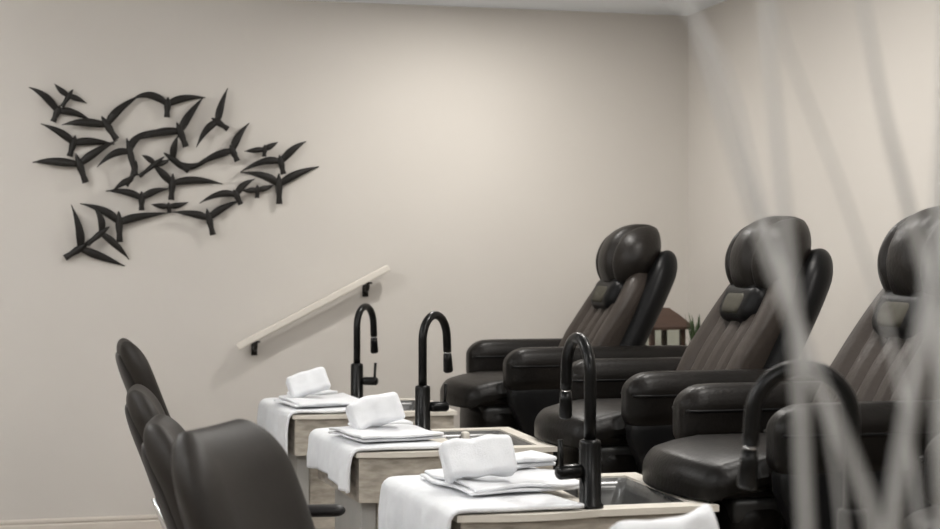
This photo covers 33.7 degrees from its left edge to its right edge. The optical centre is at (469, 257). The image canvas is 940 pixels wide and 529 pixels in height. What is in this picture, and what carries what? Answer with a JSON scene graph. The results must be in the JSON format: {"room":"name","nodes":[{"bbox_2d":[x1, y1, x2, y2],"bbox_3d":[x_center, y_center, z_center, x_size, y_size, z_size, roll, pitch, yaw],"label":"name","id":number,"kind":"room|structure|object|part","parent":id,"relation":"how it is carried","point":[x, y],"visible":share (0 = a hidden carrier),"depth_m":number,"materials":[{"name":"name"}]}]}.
{"room":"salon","nodes":[
{"label":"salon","id":0,"kind":"room"},
{"bbox_2d":[0,0,687,519],"bbox_3d":[-2.327,0.037,7.244,7.330,2.585,0.120,0,0,-14],"label":"wall","id":1,"kind":"structure","parent":0,"point":[487,158],"depth_m":7.55,"materials":[{"name":"paint"}]},
{"bbox_2d":[0,514,162,528],"bbox_3d":[-3.403,1.276,6.910,5.080,0.108,0.016,0,0,-14],"label":"baseboard","id":2,"kind":"structure","parent":1,"relation":"attached to","point":[131,521],"depth_m":7.30,"materials":[{"name":"paint"}]},
{"bbox_2d":[29,84,318,265],"bbox_3d":[-1.391,-0.388,7.373,1.363,0.855,0.075,0,0,-14],"label":"wall sculpture","id":3,"kind":"object","parent":1,"relation":"attached to","point":[106,123],"visible":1,"depth_m":7.33,"materials":[{"name":"brown metal"}]},
{"bbox_2d":[236,265,389,354],"bbox_3d":[-0.761,0.252,7.518,0.746,0.435,0.095,0,0,-14],"label":"handrail","id":4,"kind":"object","parent":1,"relation":"attached to","point":[365,282],"visible":1,"depth_m":7.48,"materials":[{"name":"paint"}]},
{"bbox_2d":[304,0,725,15],"bbox_3d":[-1.121,-1.305,2.325,7.330,0.100,10.250,0,0,-14],"label":"ceiling","id":5,"kind":"structure","parent":0,"point":[659,7],"depth_m":7.67,"materials":[{"name":"paint"}]},
{"bbox_2d":[688,0,939,365],"bbox_3d":[2.395,0.037,3.125,0.120,2.585,10.130,0,0,-14],"label":"wall","id":6,"kind":"structure","parent":0,"point":[826,40],"depth_m":6.58,"materials":[{"name":"paint"}]},
{"bbox_3d":[-1.121,1.380,2.325,7.330,0.100,10.250,0,0,-14],"label":"floor","id":7,"kind":"structure","parent":0,"visible":0},
{"bbox_2d":[115,338,169,416],"bbox_3d":[-1.142,0.833,6.471,0.659,0.993,0.518,0,0,-16],"label":"stool","id":8,"kind":"object","parent":7,"relation":"on","point":[133,366],"visible":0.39,"depth_m":6.22,"materials":[{"name":"black leather"}]},
{"bbox_2d":[125,384,167,528],"bbox_3d":[-0.830,0.880,5.239,0.659,0.898,0.584,0,0,-11],"label":"stool","id":9,"kind":"object","parent":7,"relation":"on","point":[142,405],"visible":0.16,"depth_m":5.03,"materials":[{"name":"black leather"}]},
{"bbox_3d":[-1.037,0.654,5.199,0.226,0.446,0.450,0,0,-11],"label":"backrest","id":10,"kind":"part","parent":9,"relation":"part of","materials":[{"name":"black leather"}]},
{"bbox_2d":[171,419,314,528],"bbox_3d":[-0.236,0.833,3.043,0.659,0.993,0.584,0,0,16],"label":"stool","id":11,"kind":"object","parent":7,"relation":"on","point":[233,474],"visible":1,"depth_m":3.06,"materials":[{"name":"black leather"}]},
{"bbox_2d":[141,414,344,528],"bbox_3d":[-0.511,0.870,4.004,0.659,0.918,0.584,0,0,-8],"label":"stool","id":12,"kind":"object","parent":7,"relation":"on","point":[160,433],"visible":0.59,"depth_m":3.80,"materials":[{"name":"black leather"}]},
{"bbox_3d":[-0.721,0.634,3.976,0.226,0.446,0.450,0,0,-8],"label":"backrest","id":13,"kind":"part","parent":12,"relation":"part of","materials":[{"name":"black leather"}]},
{"bbox_2d":[288,398,456,528],"bbox_3d":[-0.477,0.980,6.582,0.728,0.700,0.652,0,0,-14],"label":"basin","id":14,"kind":"object","parent":7,"relation":"on","point":[315,491],"visible":0.08,"depth_m":6.28,"materials":[{"name":"wood"}]},
{"bbox_3d":[-0.742,1.032,6.536,0.052,0.475,0.550,0,0,-14],"label":"corner post","id":15,"kind":"part","parent":14,"relation":"part of","materials":[{"name":"beige wood"}]},
{"bbox_2d":[257,398,346,454],"bbox_3d":[-0.680,0.718,6.533,0.335,0.214,0.646,0,0,-19],"label":"towel","id":16,"kind":"object","parent":14,"relation":"on","point":[273,416],"visible":0.46,"depth_m":6.38,"materials":[{"name":"white fabric"}]},
{"bbox_2d":[287,389,337,394],"bbox_3d":[-0.682,0.588,6.741,0.210,0.038,0.158,0,0,-20],"label":"hand towel","id":17,"kind":"object","parent":16,"relation":"on","point":[326,392],"visible":0.27,"depth_m":6.69,"materials":[{"name":"white fabric"}]},
{"bbox_2d":[273,392,358,407],"bbox_3d":[-0.628,0.593,6.465,0.311,0.031,0.336,0,0,-24],"label":"folded towel","id":18,"kind":"object","parent":16,"relation":"on","point":[338,399],"visible":0.85,"depth_m":6.40,"materials":[{"name":"white fabric"}]},
{"bbox_2d":[286,367,330,397],"bbox_3d":[-0.679,0.529,6.496,0.186,0.144,0.090,0,0,-18],"label":"towel","id":19,"kind":"object","parent":18,"relation":"on","point":[301,384],"visible":0.94,"depth_m":6.46,"materials":[{"name":"white fabric"}]},
{"bbox_2d":[351,303,378,398],"bbox_3d":[-0.437,0.415,6.868,0.130,0.430,0.242,0,0,20],"label":"faucet","id":20,"kind":"object","parent":14,"relation":"on","point":[357,379],"visible":0.88,"depth_m":6.78,"materials":[{"name":"black metal"}]},
{"bbox_3d":[-0.464,0.333,6.884,0.030,0.266,0.215,0,0,20],"label":"spout","id":21,"kind":"part","parent":20,"relation":"part of","materials":[{"name":"black metal"}]},
{"bbox_3d":[-0.415,0.497,6.774,0.016,0.078,0.013,0,0,16],"label":"lever","id":22,"kind":"part","parent":20,"relation":"part of","materials":[{"name":"black metal"}]},
{"bbox_3d":[-0.303,0.717,6.644,0.259,0.166,0.498,0,0,-14],"label":"sink bowl","id":23,"kind":"part","parent":14,"relation":"part of","materials":[{"name":"silver metal"}]},
{"bbox_2d":[318,427,556,528],"bbox_3d":[-0.132,0.980,5.379,0.728,0.700,0.652,0,0,-14],"label":"basin","id":24,"kind":"object","parent":7,"relation":"on","point":[369,470],"visible":0.23,"depth_m":5.07,"materials":[{"name":"wood"}]},
{"bbox_3d":[-0.398,1.032,5.334,0.052,0.475,0.550,0,0,-14],"label":"corner post","id":25,"kind":"part","parent":24,"relation":"part of","materials":[{"name":"beige wood"}]},
{"bbox_2d":[307,428,441,492],"bbox_3d":[-0.334,0.686,5.333,0.339,0.151,0.643,0,0,-18],"label":"towel","id":26,"kind":"object","parent":24,"relation":"on","point":[331,454],"visible":0.6,"depth_m":5.17,"materials":[{"name":"white fabric"}]},
{"bbox_2d":[348,419,412,425],"bbox_3d":[-0.320,0.591,5.541,0.203,0.032,0.150,0,0,-24],"label":"hand towel","id":27,"kind":"object","parent":26,"relation":"on","point":[404,421],"visible":0.12,"depth_m":5.51,"materials":[{"name":"white fabric"}]},
{"bbox_2d":[328,424,445,441],"bbox_3d":[-0.281,0.592,5.258,0.313,0.034,0.334,0,0,-26],"label":"folded towel","id":28,"kind":"object","parent":26,"relation":"on","point":[388,432],"visible":0.99,"depth_m":5.19,"materials":[{"name":"white fabric"}]},
{"bbox_2d":[345,392,404,429],"bbox_3d":[-0.325,0.528,5.294,0.198,0.138,0.097,0,0,-24],"label":"towel","id":29,"kind":"object","parent":28,"relation":"on","point":[368,411],"visible":0.97,"depth_m":5.26,"materials":[{"name":"white fabric"}]},
{"bbox_2d":[415,311,452,430],"bbox_3d":[-0.110,0.412,5.656,0.114,0.437,0.242,0,0,28],"label":"faucet","id":30,"kind":"object","parent":24,"relation":"on","point":[423,406],"visible":0.91,"depth_m":5.58,"materials":[{"name":"black metal"}]},
{"bbox_3d":[-0.128,0.328,5.671,0.030,0.270,0.215,0,0,28],"label":"spout","id":31,"kind":"part","parent":30,"relation":"part of","materials":[{"name":"black metal"}]},
{"bbox_3d":[-0.089,0.495,5.610,0.016,0.079,0.013,0,0,-14],"label":"lever","id":32,"kind":"part","parent":30,"relation":"part of","materials":[{"name":"black metal"}]},
{"bbox_3d":[0.041,0.717,5.441,0.259,0.166,0.498,0,0,-14],"label":"sink bowl","id":33,"kind":"part","parent":24,"relation":"part of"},
{"bbox_2d":[451,472,718,528],"bbox_3d":[0.207,0.980,4.155,0.735,0.700,0.652,0,0,-14],"label":"basin","id":34,"kind":"object","parent":7,"relation":"on","point":[624,496],"visible":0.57,"depth_m":3.90,"materials":[{"name":"wood"}]},
{"bbox_2d":[378,475,583,528],"bbox_3d":[0.013,0.752,4.108,0.409,0.281,0.616,0,0,-14],"label":"towel","id":35,"kind":"object","parent":34,"relation":"on","point":[406,501],"visible":0.75,"depth_m":4.00,"materials":[{"name":"white fabric"}]},
{"bbox_2d":[420,467,578,495],"bbox_3d":[0.083,0.592,4.172,0.343,0.034,0.385,0,0,-23],"label":"folded towel","id":36,"kind":"object","parent":35,"relation":"on","point":[529,479],"visible":0.74,"depth_m":4.06,"materials":[{"name":"white fabric"}]},
{"bbox_2d":[438,434,516,482],"bbox_3d":[0.021,0.527,4.072,0.201,0.126,0.107,0,0,-15],"label":"towel","id":37,"kind":"object","parent":36,"relation":"on","point":[490,454],"visible":1,"depth_m":4.04,"materials":[{"name":"white fabric"}]},
{"bbox_2d":[515,450,556,468],"bbox_3d":[0.120,0.554,4.271,0.202,0.038,0.159,0,0,-28],"label":"hand towel","id":38,"kind":"object","parent":36,"relation":"on","point":[525,459],"visible":0.45,"depth_m":4.24,"materials":[{"name":"white fabric"}]},
{"bbox_2d":[555,332,603,509],"bbox_3d":[0.250,0.411,3.990,0.130,0.439,0.242,0,0,-16],"label":"faucet","id":39,"kind":"object","parent":34,"relation":"on","point":[588,470],"visible":0.98,"depth_m":3.90,"materials":[{"name":"black metal"}]},
{"bbox_3d":[0.228,0.494,3.878,0.016,0.079,0.013,0,0,-26],"label":"lever","id":40,"kind":"part","parent":39,"relation":"part of","materials":[{"name":"black metal"}]},
{"bbox_3d":[0.279,0.327,4.003,0.030,0.271,0.215,0,0,-16],"label":"spout","id":41,"kind":"part","parent":39,"relation":"part of","materials":[{"name":"black metal"}]},
{"bbox_3d":[0.383,0.717,4.218,0.261,0.166,0.498,0,0,-14],"label":"sink bowl","id":42,"kind":"part","parent":34,"relation":"part of","materials":[{"name":"silver metal"}]},
{"bbox_3d":[1.652,1.160,2.943,1.410,0.340,10.130,0,0,-14],"label":"platform","id":43,"kind":"object","parent":7,"relation":"on","visible":0},
{"bbox_2d":[440,224,686,469],"bbox_3d":[0.392,0.420,6.789,1.045,1.141,0.800,0,0,-14],"label":"chair","id":44,"kind":"object","parent":43,"relation":"on","point":[506,382],"visible":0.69,"depth_m":6.60,"materials":[{"name":"black leather"}]},
{"bbox_3d":[0.247,0.562,6.753,0.745,0.133,0.524,0,0,-14],"label":"seat","id":45,"kind":"part","parent":44,"relation":"part of","materials":[{"name":"brown leather"}]},
{"bbox_3d":[0.346,0.654,6.777,0.700,0.072,0.460,0,0,-14],"label":"seat frame","id":46,"kind":"part","parent":44,"relation":"part of","materials":[{"name":"black plastic"}]},
{"bbox_3d":[0.538,0.720,6.490,0.785,0.420,0.116,0,0,-14],"label":"arm panel","id":47,"kind":"part","parent":44,"relation":"part of","materials":[{"name":"black leather"}]},
{"bbox_3d":[0.405,0.465,7.126,0.860,0.190,0.140,0,0,-14],"label":"armrest","id":48,"kind":"part","parent":44,"relation":"part of","materials":[{"name":"brown leather"}]},
{"bbox_3d":[0.560,0.465,6.495,0.860,0.190,0.140,0,0,-14],"label":"armrest","id":49,"kind":"part","parent":44,"relation":"part of","materials":[{"name":"brown leather"}]},
{"bbox_2d":[558,273,647,346],"bbox_3d":[0.579,0.305,6.834,0.331,0.528,0.510,0,0,-14],"label":"cushion","id":50,"kind":"object","parent":44,"relation":"on","point":[611,315],"depth_m":6.65,"materials":[{"name":"brown leather"}]},
{"bbox_2d":[534,216,832,474],"bbox_3d":[0.750,0.420,5.435,1.045,1.141,0.800,0,0,-14],"label":"chair","id":51,"kind":"object","parent":43,"relation":"on","point":[745,334],"visible":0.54,"depth_m":5.27,"materials":[{"name":"brown leather"}]},
{"bbox_3d":[0.604,0.562,5.399,0.745,0.133,0.524,0,0,-14],"label":"seat","id":52,"kind":"part","parent":51,"relation":"part of","materials":[{"name":"brown leather"}]},
{"bbox_3d":[0.704,0.654,5.424,0.700,0.072,0.460,0,0,-14],"label":"seat frame","id":53,"kind":"part","parent":51,"relation":"part of","materials":[{"name":"black plastic"}]},
{"bbox_3d":[0.762,0.465,5.773,0.860,0.190,0.140,0,0,-14],"label":"armrest","id":54,"kind":"part","parent":51,"relation":"part of","materials":[{"name":"brown leather"}]},
{"bbox_3d":[0.895,0.720,5.136,0.785,0.420,0.116,0,0,-14],"label":"arm panel","id":55,"kind":"part","parent":51,"relation":"part of","materials":[{"name":"black leather"}]},
{"bbox_3d":[0.917,0.465,5.141,0.860,0.190,0.140,0,0,-14],"label":"armrest","id":56,"kind":"part","parent":51,"relation":"part of","materials":[{"name":"brown leather"}]},
{"bbox_2d":[676,283,785,370],"bbox_3d":[0.936,0.305,5.481,0.331,0.528,0.510,0,0,-14],"label":"cushion","id":57,"kind":"object","parent":51,"relation":"on","point":[745,328],"depth_m":5.36,"materials":[{"name":"brown leather"}]},
{"bbox_2d":[642,207,939,528],"bbox_3d":[1.009,0.420,4.314,1.045,1.141,0.800,0,0,-14],"label":"chair","id":58,"kind":"object","parent":43,"relation":"on","point":[702,461],"visible":0.65,"depth_m":4.10,"materials":[{"name":"brown leather"}]},
{"bbox_3d":[0.864,0.562,4.279,0.745,0.133,0.524,0,0,-14],"label":"seat","id":59,"kind":"part","parent":58,"relation":"part of","materials":[{"name":"brown leather"}]},
{"bbox_3d":[1.022,0.465,4.652,0.860,0.190,0.140,0,0,-14],"label":"armrest","id":60,"kind":"part","parent":58,"relation":"part of","materials":[{"name":"brown leather"}]},
{"bbox_3d":[0.963,0.654,4.303,0.700,0.072,0.460,0,0,-14],"label":"seat frame","id":61,"kind":"part","parent":58,"relation":"part of","materials":[{"name":"black plastic"}]},
{"bbox_3d":[1.177,0.465,4.021,0.860,0.190,0.140,0,0,-14],"label":"armrest","id":62,"kind":"part","parent":58,"relation":"part of","materials":[{"name":"brown leather"}]},
{"bbox_3d":[1.155,0.720,4.015,0.785,0.420,0.116,0,0,-14],"label":"arm panel","id":63,"kind":"part","parent":58,"relation":"part of","materials":[{"name":"black plastic"}]},
{"bbox_2d":[812,289,938,402],"bbox_3d":[1.196,0.305,4.360,0.331,0.528,0.510,0,0,-14],"label":"backrest","id":64,"kind":"object","parent":58,"relation":"on","point":[864,359],"depth_m":4.34,"materials":[{"name":"brown leather"}]},
{"bbox_2d":[903,436,939,528],"bbox_3d":[1.409,0.420,3.146,1.045,1.141,0.800,0,0,-14],"label":"chair","id":65,"kind":"object","parent":43,"relation":"on","point":[930,515],"visible":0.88,"depth_m":3.37,"materials":[{"name":"brown leather"}]},
{"bbox_3d":[1.263,0.562,3.110,0.745,0.133,0.524,0,0,-14],"label":"seat","id":66,"kind":"part","parent":65,"relation":"part of","materials":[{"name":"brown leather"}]},
{"bbox_3d":[1.421,0.465,3.484,0.860,0.190,0.140,0,0,-14],"label":"armrest","id":67,"kind":"part","parent":65,"relation":"part of","materials":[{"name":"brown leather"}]},
{"bbox_3d":[0.927,0.795,7.558,0.440,0.390,0.480,0,0,-14],"label":"side table","id":68,"kind":"object","parent":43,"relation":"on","visible":0},
{"bbox_2d":[646,307,694,345],"bbox_3d":[0.917,0.397,7.556,0.256,0.406,0.256,0,0,-24],"label":"lantern","id":69,"kind":"object","parent":68,"relation":"on","point":[670,326],"visible":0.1,"depth_m":7.47,"materials":[{"name":"brown wood"}]},
{"bbox_3d":[0.874,0.458,7.444,0.022,0.225,0.022,0,0,-24],"label":"post","id":70,"kind":"part","parent":69,"relation":"part of","materials":[{"name":"brown wood"}]},
{"bbox_3d":[0.952,0.458,7.477,0.148,0.225,0.003,0,0,-24],"label":"glass pane","id":71,"kind":"part","parent":69,"relation":"part of","materials":[{"name":"white glass"}]},
{"bbox_3d":[1.029,0.458,7.512,0.022,0.225,0.022,0,0,-24],"label":"post","id":72,"kind":"part","parent":69,"relation":"part of","materials":[{"name":"brown wood"}]},
{"bbox_2d":[681,314,699,345],"bbox_3d":[1.090,0.433,7.438,0.140,0.334,0.132,0,0,-35],"label":"potted plant","id":73,"kind":"object","parent":68,"relation":"on","point":[692,329],"visible":0.15,"depth_m":7.41,"materials":[{"name":"green plant"}]},
{"bbox_3d":[0.248,0.810,0.900,0.280,1.040,0.280,0,0,-14],"label":"floor vase","id":74,"kind":"object","parent":7,"relation":"on","visible":0},
{"bbox_2d":[669,0,844,528],"bbox_3d":[0.180,0.270,0.977,0.170,1.000,0.045,0,0,27],"label":"stem","id":75,"kind":"object","parent":74,"relation":"in","point":[732,89],"visible":0.75,"depth_m":0.99,"materials":[{"name":"beige plant"}]},
{"bbox_2d":[687,0,881,528],"bbox_3d":[0.175,0.270,0.851,0.147,1.000,0.040,0,0,-14],"label":"stem","id":76,"kind":"object","parent":74,"relation":"in","point":[868,504],"visible":1,"depth_m":0.85,"materials":[{"name":"beige plant"}]},
{"bbox_2d":[764,0,811,528],"bbox_3d":[0.203,0.275,0.900,0.066,0.990,0.008,0,0,1],"label":"stem","id":77,"kind":"object","parent":74,"relation":"in","point":[797,363],"visible":0.91,"depth_m":0.90,"materials":[{"name":"beige plant"}]},
{"bbox_2d":[772,0,922,528],"bbox_3d":[0.245,0.285,0.977,0.060,0.970,0.110,0,0,-41],"label":"stem","id":78,"kind":"object","parent":74,"relation":"in","point":[859,241],"visible":0.88,"depth_m":0.99,"materials":[{"name":"beige plant"}]},
{"bbox_2d":[860,0,937,388],"bbox_3d":[0.267,0.275,0.945,0.052,0.990,0.052,0,0,-36],"label":"stem","id":79,"kind":"object","parent":74,"relation":"in","point":[911,218],"visible":0.87,"depth_m":0.95,"materials":[{"name":"plant"}]},
{"bbox_2d":[885,123,939,528],"bbox_3d":[0.245,0.270,0.869,0.034,1.000,0.051,0,0,-14],"label":"stem","id":80,"kind":"object","parent":74,"relation":"in","point":[917,363],"visible":1,"depth_m":0.85,"materials":[{"name":"beige plant"}]},
{"bbox_2d":[935,303,939,523],"bbox_3d":[0.262,0.270,0.848,0.026,1.000,0.075,0,0,3],"label":"stem","id":81,"kind":"object","parent":74,"relation":"in","point":[937,391],"visible":1,"depth_m":0.82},
{"bbox_3d":[0.480,0.980,2.935,0.754,0.700,0.652,0,0,-14],"label":"basin","id":82,"kind":"object","parent":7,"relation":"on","visible":0},
{"bbox_2d":[737,360,904,528],"bbox_3d":[0.638,0.407,2.818,0.304,0.446,0.068,0,0,2],"label":"faucet","id":83,"kind":"object","parent":82,"relation":"on","point":[854,515],"visible":0.82,"depth_m":2.81,"materials":[{"name":"black metal"}]},
{"bbox_3d":[0.603,0.322,2.820,0.215,0.276,0.030,0,0,2],"label":"spout","id":84,"kind":"part","parent":83,"relation":"part of","materials":[{"name":"black metal"}]},
{"bbox_3d":[0.776,0.492,2.799,0.016,0.081,0.013,0,0,12],"label":"lever","id":85,"kind":"part","parent":83,"relation":"part of","materials":[{"name":"black metal"}]},
{"bbox_3d":[0.283,0.706,2.889,0.413,0.189,0.614,0,0,-14],"label":"towel","id":86,"kind":"object","parent":82,"relation":"on","visible":0},
{"bbox_3d":[0.324,0.593,2.859,0.313,0.031,0.348,0,0,-23],"label":"folded towel","id":87,"kind":"object","parent":86,"relation":"on","visible":0},
{"bbox_2d":[610,504,718,528],"bbox_3d":[0.360,0.524,2.834,0.209,0.139,0.104,0,0,-20],"label":"towel","id":88,"kind":"object","parent":87,"relation":"on","point":[703,517],"visible":1,"depth_m":2.82,"materials":[{"name":"white fabric"}]}
]}

